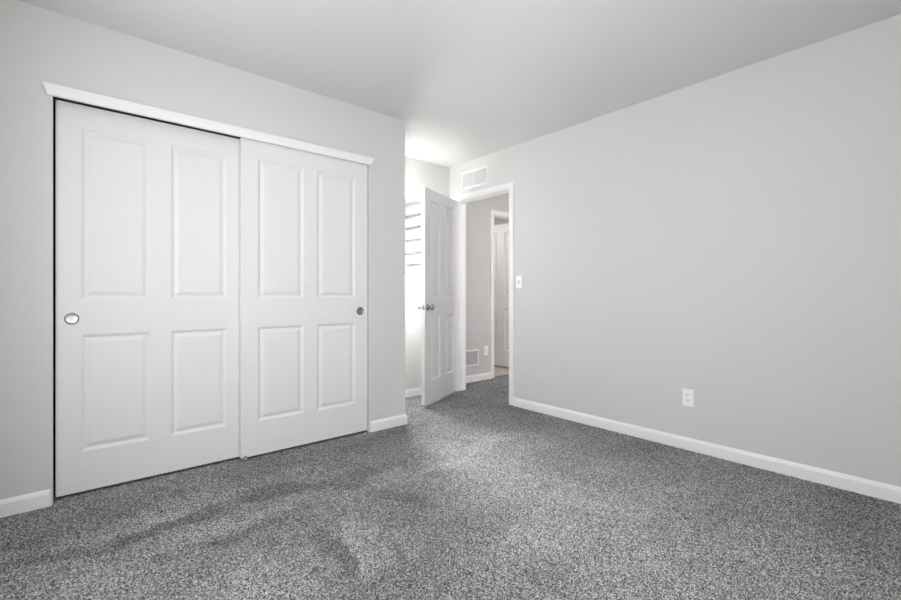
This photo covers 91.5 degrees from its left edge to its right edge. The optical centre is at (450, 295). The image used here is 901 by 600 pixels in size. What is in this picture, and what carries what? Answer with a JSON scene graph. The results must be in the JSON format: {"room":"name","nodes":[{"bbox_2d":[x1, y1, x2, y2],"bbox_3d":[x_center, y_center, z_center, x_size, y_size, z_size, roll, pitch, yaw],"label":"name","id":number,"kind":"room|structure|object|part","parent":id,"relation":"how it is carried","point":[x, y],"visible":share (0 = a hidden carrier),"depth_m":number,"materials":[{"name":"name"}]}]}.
{"room":"empty bedroom","nodes":[
{"label":"empty bedroom","id":0,"kind":"room"},
{"bbox_2d":[54,101,55,462],"bbox_3d":[-1.640,-0.161,3.029,2.379,2.490,0.640,0,0,-40],"label":"wall","id":1,"kind":"structure","parent":0,"point":[54,101],"depth_m":2.72,"materials":[{"name":"grey"}]},
{"bbox_2d":[0,0,404,505],"bbox_3d":[-1.351,-0.161,2.780,2.494,2.490,0.115,0,0,-40],"label":"wall","id":2,"kind":"structure","parent":0,"point":[37,44],"depth_m":2.23,"materials":[{"name":"white paint"}]},
{"bbox_2d":[0,489,51,517],"bbox_3d":[-2.114,0.998,2.045,0.378,0.081,0.013,0,0,-40],"label":"baseboard","id":3,"kind":"structure","parent":2,"relation":"attached to","point":[41,499],"depth_m":2.10,"materials":[{"name":"white paint"}]},
{"bbox_2d":[56,100,239,496],"bbox_3d":[-1.663,0.016,2.531,0.912,2.014,0.038,0,0,-40],"label":"door","id":4,"kind":"structure","parent":2,"relation":"in","point":[148,211],"depth_m":2.46,"materials":[{"name":"white paint"}]},
{"bbox_3d":[-1.951,0.121,2.262,0.060,0.060,0.003,0,0,-40],"label":"finger pull","id":5,"kind":"part","parent":4,"relation":"part of","materials":[{"name":"silver metal"}]},
{"bbox_2d":[66,314,77,322],"bbox_3d":[-1.951,0.121,2.263,0.046,0.046,0.003,0,0,-40],"label":"door handle","id":6,"kind":"object","parent":4,"relation":"on","point":[70,318],"depth_m":2.26,"materials":[{"name":"silver metal"}]},
{"bbox_2d":[42,81,374,164],"bbox_3d":[-1.318,-1.011,2.777,1.846,0.050,0.142,0,0,-40],"label":"trim","id":7,"kind":"structure","parent":2,"relation":"attached to","point":[62,93],"depth_m":2.53,"materials":[{"name":"white paint"}]},
{"bbox_2d":[240,137,366,457],"bbox_3d":[-0.982,0.016,3.057,0.896,2.014,0.038,0,0,-40],"label":"door","id":8,"kind":"structure","parent":2,"relation":"in","point":[303,214],"depth_m":3.00,"materials":[{"name":"white paint"}]},
{"bbox_2d":[405,157,449,389],"bbox_3d":[-1.433,-0.161,3.727,3.840,2.490,0.151,0,0,-40],"label":"wall","id":9,"kind":"structure","parent":0,"point":[418,174],"depth_m":4.54,"materials":[{"name":"white paint"}]},
{"bbox_2d":[405,387,420,397],"bbox_3d":[-0.424,0.998,4.480,1.096,0.081,0.013,0,0,-40],"label":"baseboard","id":10,"kind":"structure","parent":9,"relation":"attached to","point":[412,392],"depth_m":4.51,"materials":[{"name":"white paint"}]},
{"bbox_2d":[405,194,420,277],"bbox_3d":[-0.500,-0.614,4.567,0.770,0.872,0.055,0,0,-40],"label":"window","id":11,"kind":"structure","parent":9,"relation":"in","point":[409,197],"depth_m":4.62,"materials":[{"name":"white plastic"}]},
{"bbox_2d":[0,365,900,599],"bbox_3d":[0.148,1.056,3.530,5.795,0.055,6.822,0,0,-40],"label":"floor","id":12,"kind":"structure","parent":0,"point":[479,495],"depth_m":1.98,"materials":[{"name":"grey carpet"}]},
{"bbox_2d":[18,0,900,167],"bbox_3d":[0.148,-1.481,3.545,6.010,0.150,7.040,0,0,-40],"label":"ceiling","id":13,"kind":"structure","parent":0,"point":[468,80],"depth_m":2.47,"materials":[{"name":"white paint"}]},
{"bbox_2d":[466,193,508,378],"bbox_3d":[0.719,-0.161,5.742,2.050,2.490,0.115,0,0,-40],"label":"wall","id":14,"kind":"structure","parent":0,"point":[478,213],"depth_m":5.37,"materials":[{"name":"grey paint"}]},
{"bbox_2d":[466,349,478,366],"bbox_3d":[0.207,0.753,5.224,0.360,0.200,0.008,0,0,-40],"label":"air vent","id":15,"kind":"object","parent":14,"relation":"in","point":[472,356],"visible":0.59,"depth_m":5.27,"materials":[{"name":"white metal"}]},
{"bbox_2d":[466,372,490,382],"bbox_3d":[0.243,0.998,5.252,0.687,0.081,0.013,0,0,-40],"label":"baseboard","id":16,"kind":"structure","parent":14,"relation":"attached to","point":[478,377],"depth_m":5.33,"materials":[{"name":"white paint"}]},
{"bbox_2d":[484,346,487,355],"bbox_3d":[0.441,0.686,5.425,0.072,0.116,0.008,0,0,-40],"label":"outlet","id":17,"kind":"object","parent":14,"relation":"attached to","point":[485,347],"visible":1,"depth_m":5.42,"materials":[{"name":"white plastic"}]},
{"bbox_2d":[491,210,508,377],"bbox_3d":[0.764,-0.018,5.770,0.781,2.103,0.132,0,0,-40],"label":"door frame","id":18,"kind":"structure","parent":14,"relation":"attached to","point":[494,213],"depth_m":5.48,"materials":[{"name":"white paint"}]},
{"bbox_2d":[494,223,508,366],"bbox_3d":[0.723,-0.002,6.251,0.035,2.012,0.640,0,0,-40],"label":"door","id":19,"kind":"structure","parent":14,"relation":"in","point":[501,232],"depth_m":6.22,"materials":[{"name":"white paint"}]},
{"bbox_2d":[494,218,508,224],"bbox_3d":[2.427,-0.161,5.412,0.120,2.490,6.920,0,0,-40],"label":"wall","id":20,"kind":"structure","parent":0,"point":[497,221],"depth_m":7.22,"materials":[{"name":"grey paint"}]},
{"bbox_2d":[405,14,900,486],"bbox_3d":[0.733,-0.161,4.044,0.133,2.490,6.800,0,0,-40],"label":"wall","id":21,"kind":"structure","parent":0,"point":[733,239],"depth_m":2.75,"materials":[{"name":"white paint"}]},
{"bbox_2d":[417,187,458,404],"bbox_3d":[-0.090,0.005,4.372,0.167,2.006,0.756,0,0,26],"label":"door","id":22,"kind":"structure","parent":21,"relation":"in","point":[439,306],"depth_m":4.30,"materials":[{"name":"white paint"}]},
{"bbox_3d":[-0.184,0.110,4.064,0.066,0.065,0.065,0,0,26],"label":"knob","id":23,"kind":"part","parent":22,"relation":"part of","materials":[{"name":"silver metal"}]},
{"bbox_2d":[461,165,487,190],"bbox_3d":[0.245,-1.211,4.534,0.009,0.187,0.403,0,0,-40],"label":"air vent","id":24,"kind":"object","parent":21,"relation":"in","point":[476,177],"visible":1,"depth_m":4.53,"materials":[{"name":"white metal"}]},
{"bbox_2d":[453,181,513,404],"bbox_3d":[0.363,-0.018,4.492,0.150,2.103,0.874,0,0,-40],"label":"door frame","id":25,"kind":"structure","parent":21,"relation":"attached to","point":[506,188],"depth_m":4.56,"materials":[{"name":"white paint"}]},
{"bbox_3d":[0.413,-0.018,4.535,0.017,2.103,0.874,0,0,-40],"label":"landing casing","id":26,"kind":"part","parent":25,"relation":"part of","materials":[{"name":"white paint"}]},
{"bbox_2d":[516,275,521,287],"bbox_3d":[0.631,-0.124,4.073,0.021,0.118,0.072,0,0,-40],"label":"light switch","id":27,"kind":"object","parent":21,"relation":"attached to","point":[518,278],"visible":1,"depth_m":4.07,"materials":[{"name":"white plastic"}]},
{"bbox_2d":[682,388,693,406],"bbox_3d":[1.596,0.688,2.953,0.008,0.116,0.072,0,0,-40],"label":"outlet","id":28,"kind":"object","parent":21,"relation":"attached to","point":[687,394],"visible":1,"depth_m":2.95,"materials":[{"name":"white plastic"}]},
{"bbox_2d":[513,397,900,503],"bbox_3d":[1.745,0.998,2.774,0.013,0.081,3.551,0,0,-40],"label":"baseboard","id":29,"kind":"structure","parent":21,"relation":"attached to","point":[884,491],"depth_m":2.73,"materials":[{"name":"white paint"}]},
{"bbox_3d":[-0.692,-0.161,3.839,0.115,2.490,0.640,0,0,-40],"label":"wall","id":30,"kind":"structure","parent":0,"visible":0},
{"bbox_2d":[370,414,406,431],"bbox_3d":[-0.725,0.998,3.726,0.337,0.081,0.767,0,0,-40],"label":"baseboard","id":31,"kind":"structure","parent":30,"relation":"attached to","point":[381,424],"depth_m":3.43,"materials":[{"name":"white paint"}]}
]}

